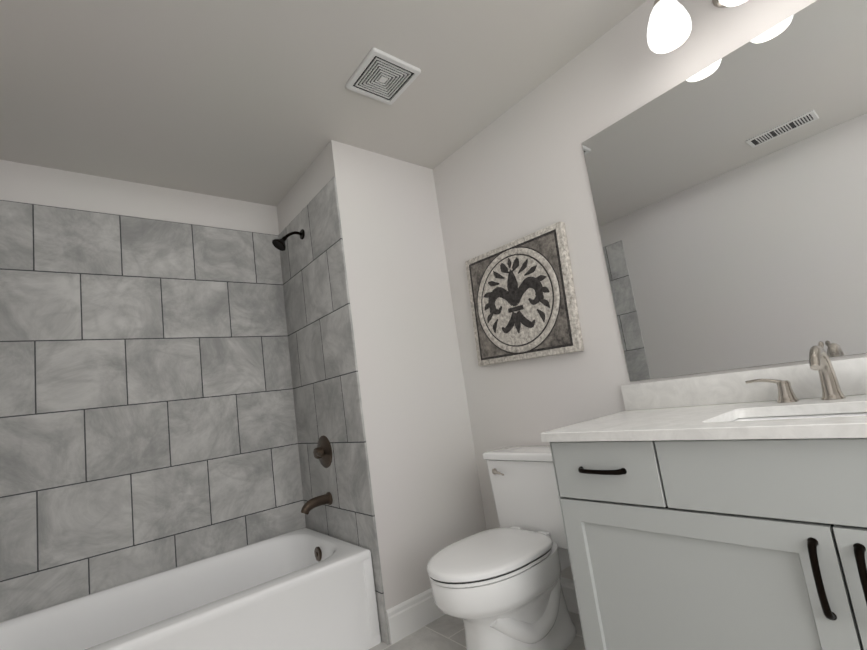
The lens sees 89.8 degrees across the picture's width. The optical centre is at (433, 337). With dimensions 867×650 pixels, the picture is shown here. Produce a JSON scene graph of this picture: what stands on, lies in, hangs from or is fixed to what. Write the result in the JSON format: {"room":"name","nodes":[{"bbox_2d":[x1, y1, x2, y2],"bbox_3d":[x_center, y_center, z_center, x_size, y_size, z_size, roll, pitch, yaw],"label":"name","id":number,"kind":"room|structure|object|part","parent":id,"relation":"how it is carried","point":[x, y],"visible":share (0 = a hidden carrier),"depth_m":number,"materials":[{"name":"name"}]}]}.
{"room":"bathroom","nodes":[
{"label":"bathroom","id":0,"kind":"room"},
{"bbox_2d":[0,160,278,234],"bbox_3d":[-1.513,0.359,2.318,1.530,2.468,0.120,-2,-10,-39],"label":"wall","id":1,"kind":"structure","parent":0,"point":[30,184],"depth_m":2.39,"materials":[{"name":"paint"}]},
{"bbox_2d":[0,200,305,621],"bbox_3d":[-1.457,0.450,2.253,1.506,2.257,0.012,-2,-10,-39],"label":"wall tile","id":2,"kind":"structure","parent":1,"relation":"attached to","point":[148,427],"depth_m":2.22,"materials":[{"name":"grey tile"}]},
{"bbox_2d":[0,0,646,206],"bbox_3d":[-0.208,-1.288,1.224,2.622,0.100,4.200,-2,-10,-39],"label":"ceiling","id":3,"kind":"structure","parent":0,"point":[256,101],"depth_m":1.83,"materials":[{"name":"paint"}]},
{"bbox_2d":[346,48,420,104],"bbox_3d":[-0.222,-1.132,1.908,0.246,0.014,0.246,-2,-10,-39],"label":"ceiling vent","id":4,"kind":"object","parent":3,"relation":"in","point":[382,76],"visible":1,"depth_m":1.89,"materials":[{"name":"white"}]},
{"bbox_2d":[277,140,485,641],"bbox_3d":[-0.397,0.255,2.708,0.692,2.468,0.953,-2,-10,-39],"label":"wall","id":5,"kind":"structure","parent":0,"point":[426,492],"depth_m":2.33,"materials":[{"name":"paint"}]},
{"bbox_2d":[278,177,389,644],"bbox_3d":[-0.616,0.354,2.423,0.012,2.257,0.835,-2,-10,-39],"label":"wall tile","id":6,"kind":"structure","parent":5,"relation":"attached to","point":[325,380],"depth_m":2.35,"materials":[{"name":"grey tile"}]},
{"bbox_2d":[272,229,332,513],"bbox_3d":[-0.739,0.147,2.412,0.182,1.596,0.176,-2,-10,-39],"label":"shower fixture","id":7,"kind":"object","parent":6,"relation":"attached to","point":[322,452],"visible":1,"depth_m":2.36,"materials":[{"name":"brown metal"}]},
{"bbox_2d":[386,588,444,644],"bbox_3d":[0.059,1.303,2.176,0.675,0.140,0.014,-2,-10,-39],"label":"baseboard","id":8,"kind":"structure","parent":5,"relation":"attached to","point":[411,615],"depth_m":2.04,"materials":[{"name":"white paint"}]},
{"bbox_2d":[369,611,584,649],"bbox_3d":[0.149,1.230,0.872,2.622,0.100,4.200,-2,-10,-39],"label":"floor","id":9,"kind":"structure","parent":0,"point":[445,632],"depth_m":1.94,"materials":[{"name":"tile"}]},
{"bbox_2d":[0,527,380,649],"bbox_3d":[-1.083,1.281,1.825,1.502,0.404,0.777,-2,-10,-39],"label":"tub","id":10,"kind":"object","parent":9,"relation":"on","point":[305,588],"visible":1,"depth_m":1.90,"materials":[{"name":"white ceramic"}]},
{"bbox_2d":[427,446,575,649],"bbox_3d":[0.304,0.901,1.807,0.758,0.759,0.484,-2,-10,-39],"label":"toilet","id":11,"kind":"object","parent":9,"relation":"on","point":[500,588],"visible":0.9,"depth_m":1.70,"materials":[{"name":"white ceramic"}]},
{"bbox_3d":[0.220,0.870,1.747,0.552,0.048,0.392,-2,-10,-39],"label":"lid","id":12,"kind":"part","parent":11,"relation":"part of","materials":[{"name":"white plastic"}]},
{"bbox_3d":[0.304,0.638,2.054,0.021,0.029,0.085,-2,-10,-39],"label":"lever","id":13,"kind":"part","parent":11,"relation":"part of","materials":[{"name":"silver metal"}]},
{"bbox_3d":[0.463,0.541,2.029,0.216,0.035,0.484,-2,-10,-39],"label":"tank lid","id":14,"kind":"part","parent":11,"relation":"part of","materials":[{"name":"white ceramic"}]},
{"bbox_2d":[541,429,866,649],"bbox_3d":[1.056,0.630,1.026,0.596,0.868,1.331,-2,-10,-39],"label":"bathroom vanity","id":15,"kind":"object","parent":9,"relation":"on","point":[726,511],"depth_m":1.05,"materials":[{"name":"grey wood"}]},
{"bbox_2d":[540,393,866,436],"bbox_3d":[0.998,0.190,1.088,0.589,0.029,1.360,-2,-10,-39],"label":"countertop","id":16,"kind":"structure","parent":15,"relation":"on","point":[681,418],"depth_m":1.23,"materials":[{"name":"white stone"}]},
{"bbox_2d":[720,405,866,420],"bbox_3d":[0.974,0.270,1.052,0.355,0.156,0.524,-2,-10,-39],"label":"sink","id":17,"kind":"object","parent":16,"relation":"in","point":[833,410],"depth_m":1.22,"materials":[{"name":"white ceramic"}]},
{"bbox_2d":[744,345,866,400],"bbox_3d":[1.095,0.100,1.222,0.162,0.157,0.395,-2,-10,-39],"label":"faucet","id":18,"kind":"object","parent":16,"relation":"on","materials":[{"name":"silver metal"}]},
{"bbox_2d":[433,0,866,579],"bbox_3d":[0.874,-0.053,1.792,0.120,2.468,4.040,-2,-10,-39],"label":"wall","id":19,"kind":"structure","parent":0,"point":[515,172],"depth_m":2.02,"materials":[{"name":"paint"}]},
{"bbox_2d":[465,222,583,365],"bbox_3d":[0.423,-0.184,2.204,0.047,0.598,0.637,-2,-8,-39],"label":"picture","id":20,"kind":"object","parent":19,"relation":"attached to","point":[523,301],"visible":1,"depth_m":2.14},
{"bbox_2d":[561,577,578,613],"bbox_3d":[0.620,1.204,2.037,0.014,0.140,0.956,-2,-10,-39],"label":"baseboard","id":21,"kind":"structure","parent":19,"relation":"attached to","point":[568,588],"depth_m":2.01,"materials":[{"name":"white paint"}]},
{"bbox_2d":[647,0,747,53],"bbox_3d":[0.969,-1.175,1.374,0.217,0.225,0.572,-2,-10,-39],"label":"sconce","id":22,"kind":"object","parent":19,"relation":"attached to","point":[669,27],"visible":1,"depth_m":1.47,"materials":[{"name":"white glass"}]},
{"bbox_2d":[582,0,866,380],"bbox_3d":[1.144,-0.467,1.351,0.006,1.061,1.324,-2,-10,-39],"label":"mirror","id":23,"kind":"object","parent":19,"relation":"attached to","point":[729,193],"visible":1,"depth_m":1.46,"materials":[{"name":"clear glass"}]},
{"bbox_2d":[621,357,866,408],"bbox_3d":[1.209,0.119,1.278,0.020,0.103,1.360,-2,-10,-39],"label":"backsplash","id":24,"kind":"structure","parent":19,"relation":"attached to","point":[717,389],"depth_m":1.52,"materials":[{"name":"white stone"}]}
]}

